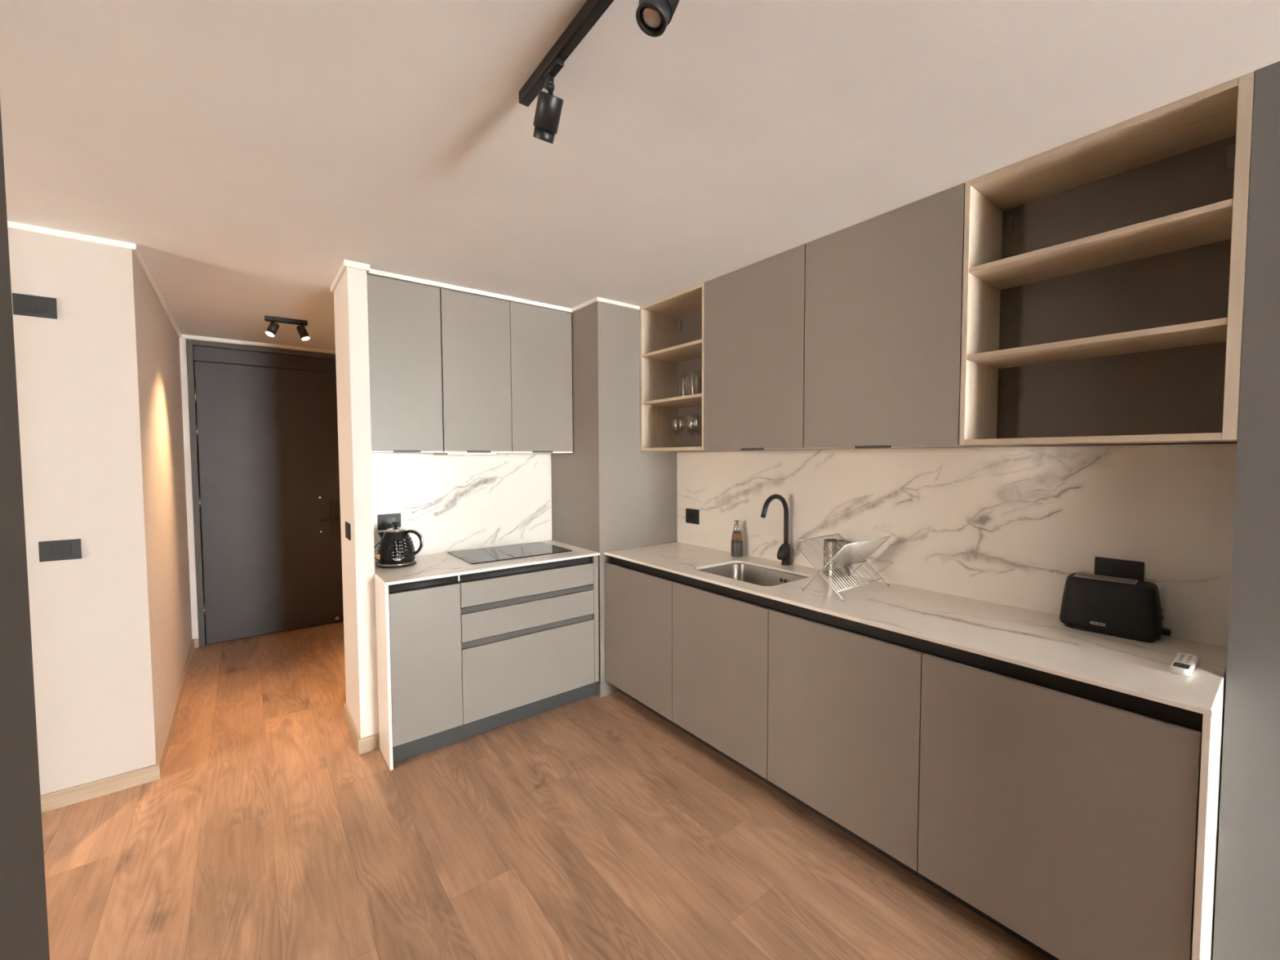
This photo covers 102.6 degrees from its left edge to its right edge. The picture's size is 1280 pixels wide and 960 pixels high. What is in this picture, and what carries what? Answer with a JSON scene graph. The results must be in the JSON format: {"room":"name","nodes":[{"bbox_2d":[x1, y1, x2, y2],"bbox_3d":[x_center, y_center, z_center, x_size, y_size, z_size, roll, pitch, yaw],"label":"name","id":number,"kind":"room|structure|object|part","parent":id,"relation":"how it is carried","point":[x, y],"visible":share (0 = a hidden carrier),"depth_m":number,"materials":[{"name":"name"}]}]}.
{"room":"kitchen","nodes":[
{"label":"kitchen","id":0,"kind":"room"},
{"bbox_2d":[0,102,49,959],"bbox_3d":[-1.403,0.353,-1.826,3.929,2.431,3.600,-2,3,-38],"label":"wall","id":1,"kind":"structure","parent":0,"point":[24,925],"depth_m":0.74,"materials":[{"name":"grey paint"}]},
{"bbox_2d":[136,258,191,751],"bbox_3d":[-2.989,0.135,3.188,0.120,2.431,2.051,-2,3,-38],"label":"wall","id":2,"kind":"structure","parent":0,"point":[159,340],"depth_m":2.91,"materials":[{"name":"paint"}]},
{"bbox_2d":[132,246,181,337],"bbox_3d":[-2.874,-1.065,3.089,0.014,0.026,2.071,-2,3,-38],"label":"trim","id":3,"kind":"structure","parent":2,"relation":"attached to","point":[137,254],"depth_m":2.78,"materials":[{"name":"white paint"}]},
{"bbox_2d":[155,639,194,775],"bbox_3d":[-2.865,1.315,3.195,0.013,0.072,2.071,-2,3,-38],"label":"baseboard","id":4,"kind":"structure","parent":2,"relation":"attached to","point":[165,745],"depth_m":2.89,"materials":[{"name":"brown wood"}]},
{"bbox_2d":[178,337,335,647],"bbox_3d":[-2.908,0.074,4.545,1.667,2.431,0.200,-2,3,-38],"label":"wall","id":5,"kind":"structure","parent":0,"point":[183,357],"depth_m":3.97,"materials":[{"name":"white paint"}]},
{"bbox_2d":[194,638,198,648],"bbox_3d":[-3.479,1.281,4.020,0.023,0.072,0.012,-2,3,-38],"label":"baseboard","id":6,"kind":"structure","parent":5,"relation":"attached to","point":[196,640],"depth_m":4.01,"materials":[{"name":"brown wood"}]},
{"bbox_2d":[181,333,335,353],"bbox_3d":[-2.881,-1.122,4.380,1.553,0.026,0.014,-2,3,-38],"label":"trim","id":7,"kind":"structure","parent":5,"relation":"attached to","point":[188,336],"depth_m":4.18,"materials":[{"name":"white"}]},
{"bbox_2d":[186,338,343,647],"bbox_3d":[-3.064,0.101,4.324,1.070,2.398,0.161,-2,3,-38],"label":"door","id":8,"kind":"structure","parent":5,"relation":"in","point":[267,502],"depth_m":4.26,"materials":[{"name":"grey wood"}]},
{"bbox_3d":[-3.077,-0.999,4.285,0.994,0.114,0.043,-2,3,-38],"label":"transom panel","id":9,"kind":"part","parent":8,"relation":"part of","materials":[{"name":"black wood"}]},
{"bbox_3d":[-2.743,0.354,4.517,0.134,0.020,0.059,-2,3,-38],"label":"lever","id":10,"kind":"part","parent":8,"relation":"part of","materials":[{"name":"black metal"}]},
{"bbox_3d":[-2.719,0.338,4.580,0.078,0.310,0.012,-2,3,-38],"label":"handle plate","id":11,"kind":"part","parent":8,"relation":"part of","materials":[{"name":"black metal"}]},
{"bbox_2d":[7,227,550,795],"bbox_3d":[-2.721,0.186,2.026,6.750,2.431,0.122,-2,3,-38],"label":"wall","id":12,"kind":"structure","parent":0,"point":[79,374],"depth_m":2.21,"materials":[{"name":"beige paint"}]},
{"bbox_2d":[12,293,57,319],"bbox_3d":[-2.475,-0.711,2.096,0.119,0.085,0.009,-2,3,-38],"label":"wall plate","id":13,"kind":"object","parent":12,"relation":"attached to","point":[23,304],"visible":1,"depth_m":2.09,"materials":[{"name":"black plastic"}]},
{"bbox_2d":[38,538,81,562],"bbox_3d":[-2.445,0.296,2.162,0.120,0.085,0.009,-2,3,-38],"label":"wall plate","id":14,"kind":"object","parent":12,"relation":"attached to","point":[64,549],"visible":1,"depth_m":2.16,"materials":[{"name":"black plastic"}]},
{"bbox_2d":[7,220,136,250],"bbox_3d":[-3.754,-0.972,1.095,3.848,0.026,0.014,-2,3,-38],"label":"trim","id":15,"kind":"structure","parent":12,"relation":"attached to","point":[15,225],"depth_m":2.14,"materials":[{"name":"white paint"}]},
{"bbox_2d":[40,763,160,813],"bbox_3d":[-3.746,1.407,1.202,3.847,0.072,0.013,-2,3,-38],"label":"baseboard","id":16,"kind":"structure","parent":12,"relation":"attached to","point":[86,791],"depth_m":2.25,"materials":[{"name":"brown wood"}]},
{"bbox_2d":[371,453,551,559],"bbox_3d":[-1.094,0.137,3.230,1.190,0.608,0.012,-2,3,-38],"label":"backsplash","id":17,"kind":"structure","parent":12,"relation":"attached to","point":[455,503],"depth_m":3.22,"materials":[{"name":"stone"}]},
{"bbox_2d":[377,513,400,530],"bbox_3d":[-1.443,0.240,2.951,0.123,0.090,0.009,-2,3,-38],"label":"power socket","id":18,"kind":"object","parent":17,"relation":"attached to","point":[382,519],"visible":0.88,"depth_m":2.94,"materials":[{"name":"black plastic"}]},
{"bbox_2d":[433,453,509,455],"bbox_3d":[-1.010,-0.155,3.077,0.362,0.012,0.286,-2,3,-38],"label":"range hood","id":19,"kind":"object","parent":12,"relation":"attached to","point":[434,454],"visible":1,"depth_m":2.98,"materials":[{"name":"white metal"}]},
{"bbox_2d":[440,288,511,453],"bbox_3d":[-1.019,-0.609,3.050,0.399,0.896,0.311,-2,3,-38],"label":"upper cabinet","id":20,"kind":"object","parent":12,"relation":"attached to","point":[475,329],"visible":0.94,"depth_m":2.92,"materials":[{"name":"grey"}]},
{"bbox_3d":[-1.019,-0.166,3.072,0.399,0.010,0.304,-2,3,-38],"label":"panel","id":21,"kind":"part","parent":20,"relation":"part of","materials":[{"name":"white"}]},
{"bbox_3d":[-0.925,-0.164,2.946,0.138,0.009,0.003,-2,3,-38],"label":"edge pull","id":22,"kind":"part","parent":20,"relation":"part of","materials":[{"name":"grey metal"}]},
{"bbox_2d":[509,301,573,453],"bbox_3d":[-0.695,-0.621,3.300,0.416,0.896,0.311,-2,3,-38],"label":"upper cabinet","id":23,"kind":"object","parent":12,"relation":"attached to","point":[541,352],"visible":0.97,"depth_m":3.17,"materials":[{"name":"grey"}]},
{"bbox_3d":[-0.606,-0.176,3.192,0.139,0.009,0.003,-2,3,-38],"label":"edge pull","id":24,"kind":"part","parent":23,"relation":"part of","materials":[{"name":"grey metal"}]},
{"bbox_3d":[-0.695,-0.179,3.322,0.416,0.010,0.304,-2,3,-38],"label":"panel","id":25,"kind":"part","parent":23,"relation":"part of","materials":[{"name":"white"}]},
{"bbox_2d":[333,266,378,738],"bbox_3d":[-1.517,0.150,2.734,0.084,2.431,0.471,-2,3,-38],"label":"wall partition","id":26,"kind":"structure","parent":0,"point":[350,294],"depth_m":2.57,"materials":[{"name":"white paint"}]},
{"bbox_2d":[345,521,351,540],"bbox_3d":[-1.525,0.265,2.674,0.009,0.085,0.125,-2,3,-38],"label":"light switch","id":27,"kind":"object","parent":26,"relation":"attached to","point":[348,535],"visible":1,"depth_m":2.65,"materials":[{"name":"black plastic"}]},
{"bbox_2d":[330,259,370,293],"bbox_3d":[-1.522,-1.050,2.680,0.112,0.030,0.499,-2,3,-38],"label":"trim","id":28,"kind":"structure","parent":26,"relation":"attached to","point":[345,264],"depth_m":2.50,"materials":[{"name":"white paint"}]},
{"bbox_2d":[343,702,360,752],"bbox_3d":[-1.551,1.327,2.757,0.013,0.076,0.471,-2,3,-38],"label":"baseboard","id":29,"kind":"structure","parent":26,"relation":"attached to","point":[355,735],"depth_m":2.73,"materials":[{"name":"brown wood"}]},
{"bbox_2d":[357,733,379,755],"bbox_3d":[-1.371,1.334,2.590,0.094,0.076,0.013,-2,3,-38],"label":"baseboard","id":30,"kind":"structure","parent":26,"relation":"attached to","point":[371,743],"depth_m":2.58,"materials":[{"name":"brown wood"}]},
{"bbox_2d":[366,273,443,453],"bbox_3d":[-1.321,-0.597,2.817,0.361,0.896,0.311,-2,3,-38],"label":"upper cabinet","id":31,"kind":"object","parent":26,"relation":"attached to","point":[404,317],"visible":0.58,"depth_m":2.69,"materials":[{"name":"grey"}]},
{"bbox_3d":[-1.231,-0.152,2.711,0.134,0.009,0.003,-2,3,-38],"label":"edge pull","id":32,"kind":"part","parent":31,"relation":"part of","materials":[{"name":"grey metal"}]},
{"bbox_3d":[-1.322,-0.155,2.840,0.361,0.010,0.304,-2,3,-38],"label":"panel","id":33,"kind":"part","parent":31,"relation":"part of","materials":[{"name":"white"}]},
{"bbox_2d":[368,268,573,312],"bbox_3d":[-0.896,-1.066,2.925,1.178,0.024,0.008,-2,3,-38],"label":"trim","id":34,"kind":"structure","parent":31,"relation":"attached to","point":[371,271],"depth_m":2.86,"materials":[{"name":"white paint"}]},
{"bbox_2d":[41,620,1050,959],"bbox_3d":[-0.728,1.552,-0.371,7.100,0.100,11.000,-2,3,-38],"label":"floor","id":35,"kind":"structure","parent":0,"point":[595,827],"depth_m":1.91,"materials":[{"name":"brown wood"}]},
{"bbox_2d":[388,575,462,763],"bbox_3d":[-1.228,0.922,2.762,0.334,0.884,0.601,-2,3,-38],"label":"base cabinet","id":36,"kind":"object","parent":35,"relation":"on","point":[425,620],"visible":0.88,"depth_m":2.52,"materials":[{"name":"grey laminate"}]},
{"bbox_2d":[458,555,599,740],"bbox_3d":[-0.761,0.904,3.121,0.843,0.884,0.601,-2,3,-38],"label":"base cabinet","id":37,"kind":"object","parent":35,"relation":"on","point":[530,640],"visible":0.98,"depth_m":2.85,"materials":[{"name":"grey laminate"}]},
{"bbox_2d":[374,540,599,770],"bbox_3d":[-0.905,0.901,3.021,1.193,0.900,0.624,-2,3,-38],"label":"countertop","id":38,"kind":"structure","parent":37,"relation":"on","point":[441,565],"depth_m":2.58,"materials":[{"name":"stone"}]},
{"bbox_3d":[-1.256,0.932,2.512,0.014,0.886,0.246,-2,3,-38],"label":"waterfall panel","id":39,"kind":"part","parent":38,"relation":"part of","materials":[{"name":"stone"}]},
{"bbox_2d":[373,521,423,568],"bbox_3d":[-1.360,0.344,2.799,0.313,0.235,0.217,1,3,32],"label":"kettle","id":40,"kind":"object","parent":38,"relation":"on","point":[396,548],"visible":0.99,"depth_m":2.73,"materials":[{"name":"black plastic"}]},
{"bbox_3d":[-1.400,0.306,2.789,0.047,0.048,0.038,0,3,-1],"label":"spout","id":41,"kind":"part","parent":40,"relation":"part of","materials":[{"name":"black"}]},
{"bbox_3d":[-1.435,0.357,2.815,0.080,0.204,0.276,-1,3,-12],"label":"power cord","id":42,"kind":"part","parent":40,"relation":"part of","materials":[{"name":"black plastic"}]},
{"bbox_3d":[-1.328,0.267,2.788,0.108,0.020,0.108,0,3,-1],"label":"lid","id":43,"kind":"part","parent":40,"relation":"part of","materials":[{"name":"silver metal"}]},
{"bbox_3d":[-1.328,0.242,2.787,0.044,0.032,0.044,0,3,-1],"label":"knob","id":44,"kind":"part","parent":40,"relation":"part of","materials":[{"name":"black plastic"}]},
{"bbox_3d":[-1.231,0.341,2.792,0.098,0.140,0.016,0,3,-1],"label":"handle","id":45,"kind":"part","parent":40,"relation":"part of","materials":[{"name":"black"}]},
{"bbox_3d":[-1.218,0.327,2.792,0.076,0.117,0.010,0,3,-1],"label":"handle trim","id":46,"kind":"part","parent":40,"relation":"part of","materials":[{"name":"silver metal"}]},
{"bbox_2d":[447,541,572,564],"bbox_3d":[-0.797,0.441,3.151,0.630,0.006,0.428,-2,3,-38],"label":"induction hob","id":47,"kind":"object","parent":38,"relation":"in","point":[477,556],"visible":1,"depth_m":3.12,"materials":[{"name":"black glass"}]},
{"bbox_3d":[-0.602,0.578,2.862,0.798,0.127,0.019,-2,3,-38],"label":"drawer","id":48,"kind":"part","parent":37,"relation":"part of","materials":[{"name":"beige laminate"}]},
{"bbox_3d":[-0.601,0.750,2.870,0.798,0.145,0.019,-2,3,-38],"label":"drawer","id":49,"kind":"part","parent":37,"relation":"part of","materials":[{"name":"beige laminate"}]},
{"bbox_3d":[-0.600,1.054,2.884,0.798,0.390,0.019,-2,3,-38],"label":"drawer","id":50,"kind":"part","parent":37,"relation":"part of","materials":[{"name":"beige laminate"}]},
{"bbox_2d":[604,555,686,733],"bbox_3d":[0.213,0.900,3.096,0.601,0.885,0.629,-2,3,-38],"label":"base cabinet","id":51,"kind":"object","parent":35,"relation":"on","point":[638,597],"visible":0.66,"depth_m":2.88,"materials":[{"name":"grey laminate"}]},
{"bbox_2d":[672,574,782,792],"bbox_3d":[0.593,0.921,2.604,0.601,0.885,0.615,-2,3,-38],"label":"base cabinet","id":52,"kind":"object","parent":35,"relation":"on","point":[720,633],"visible":0.63,"depth_m":2.39,"materials":[{"name":"grey"}]},
{"bbox_2d":[767,600,930,884],"bbox_3d":[0.969,0.941,2.116,0.601,0.885,0.618,-2,3,-38],"label":"base cabinet","id":53,"kind":"object","parent":35,"relation":"on","point":[845,695],"visible":0.71,"depth_m":1.89,"materials":[{"name":"grey"}]},
{"bbox_2d":[604,542,1227,959],"bbox_3d":[0.786,0.924,2.361,0.615,0.900,2.494,-2,3,-38],"label":"countertop","id":54,"kind":"structure","parent":53,"relation":"on","point":[1026,637],"depth_m":1.60,"materials":[{"name":"stone"}]},
{"bbox_2d":[730,520,742,556],"bbox_3d":[0.567,0.340,2.997,0.069,0.212,0.069,-1,3,-15],"label":"bottle","id":55,"kind":"object","parent":54,"relation":"on","point":[736,548],"visible":1,"depth_m":2.97,"materials":[{"name":"grey glass"}]},
{"bbox_2d":[697,563,808,586],"bbox_3d":[0.561,0.568,2.589,0.406,0.176,0.539,-2,3,-38],"label":"sink","id":56,"kind":"object","parent":54,"relation":"in","point":[758,575],"visible":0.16,"depth_m":2.78,"materials":[{"name":"metal"}]},
{"bbox_2d":[760,493,790,565],"bbox_3d":[0.713,0.266,2.697,0.230,0.384,0.049,-2,3,-38],"label":"faucet","id":57,"kind":"object","parent":54,"relation":"on","point":[784,551],"visible":1,"depth_m":2.73,"materials":[{"name":"black metal"}]},
{"bbox_3d":[0.708,0.211,2.691,0.218,0.274,0.025,-2,3,-38],"label":"spout","id":58,"kind":"part","parent":57,"relation":"part of","materials":[{"name":"black metal"}]},
{"bbox_3d":[0.766,0.383,2.743,0.084,0.087,0.047,-2,3,-38],"label":"lever","id":59,"kind":"part","parent":57,"relation":"part of","materials":[{"name":"black metal"}]},
{"bbox_2d":[823,538,845,577],"bbox_3d":[0.951,0.380,2.509,0.103,0.170,0.103,-2,3,-38],"label":"holder","id":60,"kind":"object","parent":54,"relation":"on","point":[827,540],"visible":0.52,"depth_m":2.47,"materials":[{"name":"silver metal"}]},
{"bbox_2d":[791,533,890,600],"bbox_3d":[0.889,0.362,2.266,0.380,0.230,0.256,-2,3,-38],"label":"dish rack","id":61,"kind":"object","parent":54,"relation":"on","point":[848,545],"visible":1,"depth_m":2.24,"materials":[{"name":"silver metal"}]},
{"bbox_2d":[1059,572,1171,642],"bbox_3d":[1.555,0.412,1.683,0.130,0.176,0.266,-2,3,-41],"label":"toaster","id":62,"kind":"object","parent":54,"relation":"on","point":[1116,606],"visible":1,"depth_m":1.64,"materials":[{"name":"black"}]},
{"bbox_3d":[1.488,0.467,1.666,0.002,0.010,0.037,-2,3,-41],"label":"name plate","id":63,"kind":"part","parent":62,"relation":"part of","materials":[{"name":"silver metal"}]},
{"bbox_3d":[1.541,0.326,1.697,0.066,0.005,0.150,-2,3,-41],"label":"slot frame","id":64,"kind":"part","parent":62,"relation":"part of","materials":[{"name":"silver metal"}]},
{"bbox_3d":[1.633,0.473,1.597,0.028,0.018,0.030,-2,3,-41],"label":"lever","id":65,"kind":"part","parent":62,"relation":"part of","materials":[{"name":"black plastic"}]},
{"bbox_2d":[1169,652,1198,676],"bbox_3d":[1.488,0.502,1.402,0.166,0.020,0.040,-2,3,-38],"label":"remote control","id":66,"kind":"object","parent":54,"relation":"on","point":[1184,664],"visible":1,"depth_m":1.38,"materials":[{"name":"white plastic"}]},
{"bbox_3d":[1.538,0.972,1.376,0.603,0.886,0.014,-2,3,-38],"label":"waterfall panel","id":67,"kind":"part","parent":54,"relation":"part of","materials":[{"name":"stone"}]},
{"bbox_2d":[917,640,1202,959],"bbox_3d":[1.346,0.962,1.627,0.601,0.885,0.618,-2,3,-38],"label":"base cabinet","id":68,"kind":"object","parent":35,"relation":"on","point":[1062,812],"visible":0.7,"depth_m":1.40,"materials":[{"name":"grey"}]},
{"bbox_2d":[550,301,677,697],"bbox_3d":[-0.185,0.108,3.546,0.634,2.431,0.618,-2,3,-38],"label":"wall column","id":69,"kind":"structure","parent":0,"point":[608,494],"depth_m":3.22,"materials":[{"name":"beige paint"}]},
{"bbox_2d":[571,297,639,311],"bbox_3d":[-0.218,-1.084,3.251,0.322,0.022,0.296,-2,3,-38],"label":"trim","id":70,"kind":"structure","parent":69,"relation":"attached to","point":[596,299],"depth_m":3.14,"materials":[{"name":"white"}]},
{"bbox_2d":[0,0,1279,350],"bbox_3d":[-0.738,-0.977,-0.484,7.100,0.100,11.000,-2,3,-38],"label":"ceiling","id":71,"kind":"structure","parent":0,"point":[246,150],"depth_m":1.44,"materials":[{"name":"paint"}]},
{"bbox_2d":[264,315,310,340],"bbox_3d":[-2.389,-1.027,3.474,0.251,0.138,0.086,-2,3,-35],"label":"ceiling spotlight","id":72,"kind":"object","parent":71,"relation":"attached to","point":[273,326],"visible":1,"depth_m":3.46,"materials":[{"name":"black metal"}]},
{"bbox_2d":[518,0,679,143],"bbox_3d":[0.403,-0.882,0.450,0.093,0.180,2.279,-2,3,-38],"label":"track light","id":73,"kind":"object","parent":71,"relation":"attached to","point":[653,17],"visible":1,"depth_m":1.16,"materials":[{"name":"black metal"}]},
{"bbox_2d":[677,441,1237,452],"bbox_3d":[0.901,0.137,2.808,0.156,2.431,3.118,-2,3,-38],"label":"wall","id":74,"kind":"structure","parent":0,"point":[1232,442],"depth_m":1.80,"materials":[{"name":"beige laminate"}]},
{"bbox_2d":[640,282,704,451],"bbox_3d":[0.302,-0.635,3.134,0.319,0.911,0.573,-2,3,-38],"label":"open shelf unit","id":75,"kind":"object","parent":74,"relation":"attached to","point":[672,327],"visible":0.76,"depth_m":3.30,"materials":[{"name":"brown wood"}]},
{"bbox_3d":[0.133,-0.644,3.353,0.319,0.911,0.020,-2,3,-38],"label":"panel","id":76,"kind":"part","parent":75,"relation":"part of","materials":[{"name":"brown wood"}]},
{"bbox_3d":[0.301,-1.080,3.113,0.319,0.019,0.536,-2,3,-38],"label":"panel","id":77,"kind":"part","parent":75,"relation":"part of","materials":[{"name":"brown wood"}]},
{"bbox_3d":[0.299,-0.483,3.136,0.305,0.018,0.536,-2,3,-38],"label":"shelf","id":78,"kind":"part","parent":75,"relation":"part of","materials":[{"name":"brown wood"}]},
{"bbox_3d":[0.297,-0.780,3.123,0.305,0.018,0.536,-2,3,-38],"label":"shelf","id":79,"kind":"part","parent":75,"relation":"part of","materials":[{"name":"brown wood"}]},
{"bbox_3d":[0.304,-0.190,3.153,0.319,0.020,0.536,-2,3,-38],"label":"panel","id":80,"kind":"part","parent":75,"relation":"part of","materials":[{"name":"brown wood"}]},
{"bbox_3d":[0.424,-0.640,3.226,0.012,0.872,0.536,-2,3,-38],"label":"panel","id":81,"kind":"part","parent":75,"relation":"part of","materials":[{"name":"brown laminate"}]},
{"bbox_3d":[0.471,-0.626,2.914,0.319,0.911,0.016,-2,3,-38],"label":"panel","id":82,"kind":"part","parent":75,"relation":"part of","materials":[{"name":"brown wood"}]},
{"bbox_2d":[704,244,837,450],"bbox_3d":[0.670,-0.613,2.655,0.322,0.916,0.632,-2,3,-38],"label":"upper cabinet","id":83,"kind":"object","parent":74,"relation":"attached to","point":[754,313],"visible":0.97,"depth_m":2.52,"materials":[{"name":"grey"}]},
{"bbox_3d":[0.560,-0.154,2.559,0.003,0.009,0.144,-2,3,-38],"label":"edge pull","id":84,"kind":"part","parent":83,"relation":"part of","materials":[{"name":"black metal"}]},
{"bbox_3d":[0.674,-0.159,2.677,0.316,0.004,0.632,-2,3,-38],"label":"panel","id":85,"kind":"part","parent":83,"relation":"part of","materials":[{"name":"beige wood"}]},
{"bbox_2d":[803,182,991,448],"bbox_3d":[1.060,-0.592,2.150,0.322,0.916,0.638,-2,3,-38],"label":"upper cabinet","id":86,"kind":"object","parent":74,"relation":"attached to","point":[883,292],"visible":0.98,"depth_m":2.01,"materials":[{"name":"grey"}]},
{"bbox_3d":[0.938,-0.134,2.069,0.003,0.009,0.149,-2,3,-38],"label":"edge pull","id":87,"kind":"part","parent":86,"relation":"part of","materials":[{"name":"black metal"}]},
{"bbox_3d":[1.064,-0.138,2.172,0.316,0.004,0.638,-2,3,-38],"label":"panel","id":88,"kind":"part","parent":86,"relation":"part of","materials":[{"name":"beige"}]},
{"bbox_2d":[676,443,1237,647],"bbox_3d":[1.022,0.158,2.511,0.016,0.614,2.498,-2,3,-38],"label":"backsplash","id":89,"kind":"structure","parent":74,"relation":"attached to","point":[1004,526],"depth_m":2.01,"materials":[{"name":"stone"}]},
{"bbox_2d":[685,508,698,524],"bbox_3d":[0.344,0.239,3.378,0.009,0.096,0.122,-2,3,-38],"label":"power socket","id":90,"kind":"object","parent":89,"relation":"attached to","point":[691,515],"visible":1,"depth_m":3.37,"materials":[{"name":"black plastic"}]},
{"bbox_2d":[1094,556,1144,581],"bbox_3d":[1.616,0.313,1.730,0.009,0.090,0.123,-2,3,-38],"label":"power socket","id":91,"kind":"object","parent":89,"relation":"attached to","point":[1132,570],"visible":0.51,"depth_m":1.73,"materials":[{"name":"black plastic"}]},
{"bbox_2d":[959,71,1254,445],"bbox_3d":[1.453,-0.573,1.642,0.319,0.911,0.644,-2,3,-38],"label":"open shelf unit","id":92,"kind":"object","parent":74,"relation":"attached to","point":[1104,270],"visible":0.98,"depth_m":1.66,"materials":[{"name":"brown wood"}]},
{"bbox_3d":[1.262,-0.583,1.889,0.319,0.911,0.018,-2,3,-38],"label":"panel","id":93,"kind":"part","parent":92,"relation":"part of","materials":[{"name":"brown wood"}]},
{"bbox_3d":[1.447,-0.423,1.648,0.305,0.018,0.601,-2,3,-38],"label":"shelf","id":94,"kind":"part","parent":92,"relation":"part of","materials":[{"name":"brown wood"}]},
{"bbox_3d":[1.453,-0.128,1.665,0.319,0.020,0.601,-2,3,-38],"label":"panel","id":95,"kind":"part","parent":92,"relation":"part of","materials":[{"name":"brown wood"}]},
{"bbox_3d":[1.446,-0.722,1.635,0.305,0.018,0.601,-2,3,-38],"label":"shelf","id":96,"kind":"part","parent":92,"relation":"part of","materials":[{"name":"brown wood"}]},
{"bbox_3d":[1.449,-1.018,1.625,0.319,0.019,0.601,-2,3,-38],"label":"panel","id":97,"kind":"part","parent":92,"relation":"part of","materials":[{"name":"brown wood"}]},
{"bbox_3d":[1.572,-0.578,1.738,0.012,0.872,0.601,-2,3,-38],"label":"panel","id":98,"kind":"part","parent":92,"relation":"part of","materials":[{"name":"brown laminate"}]},
{"bbox_3d":[1.642,-0.563,1.397,0.319,0.911,0.026,-2,3,-38],"label":"panel","id":99,"kind":"part","parent":92,"relation":"part of","materials":[{"name":"brown wood"}]},
{"bbox_2d":[1212,61,1279,959],"bbox_3d":[3.372,0.282,-0.667,0.490,2.431,5.408,-2,3,-38],"label":"wall","id":100,"kind":"structure","parent":0,"point":[1246,924],"depth_m":1.29,"materials":[{"name":"grey paint"}]}
]}

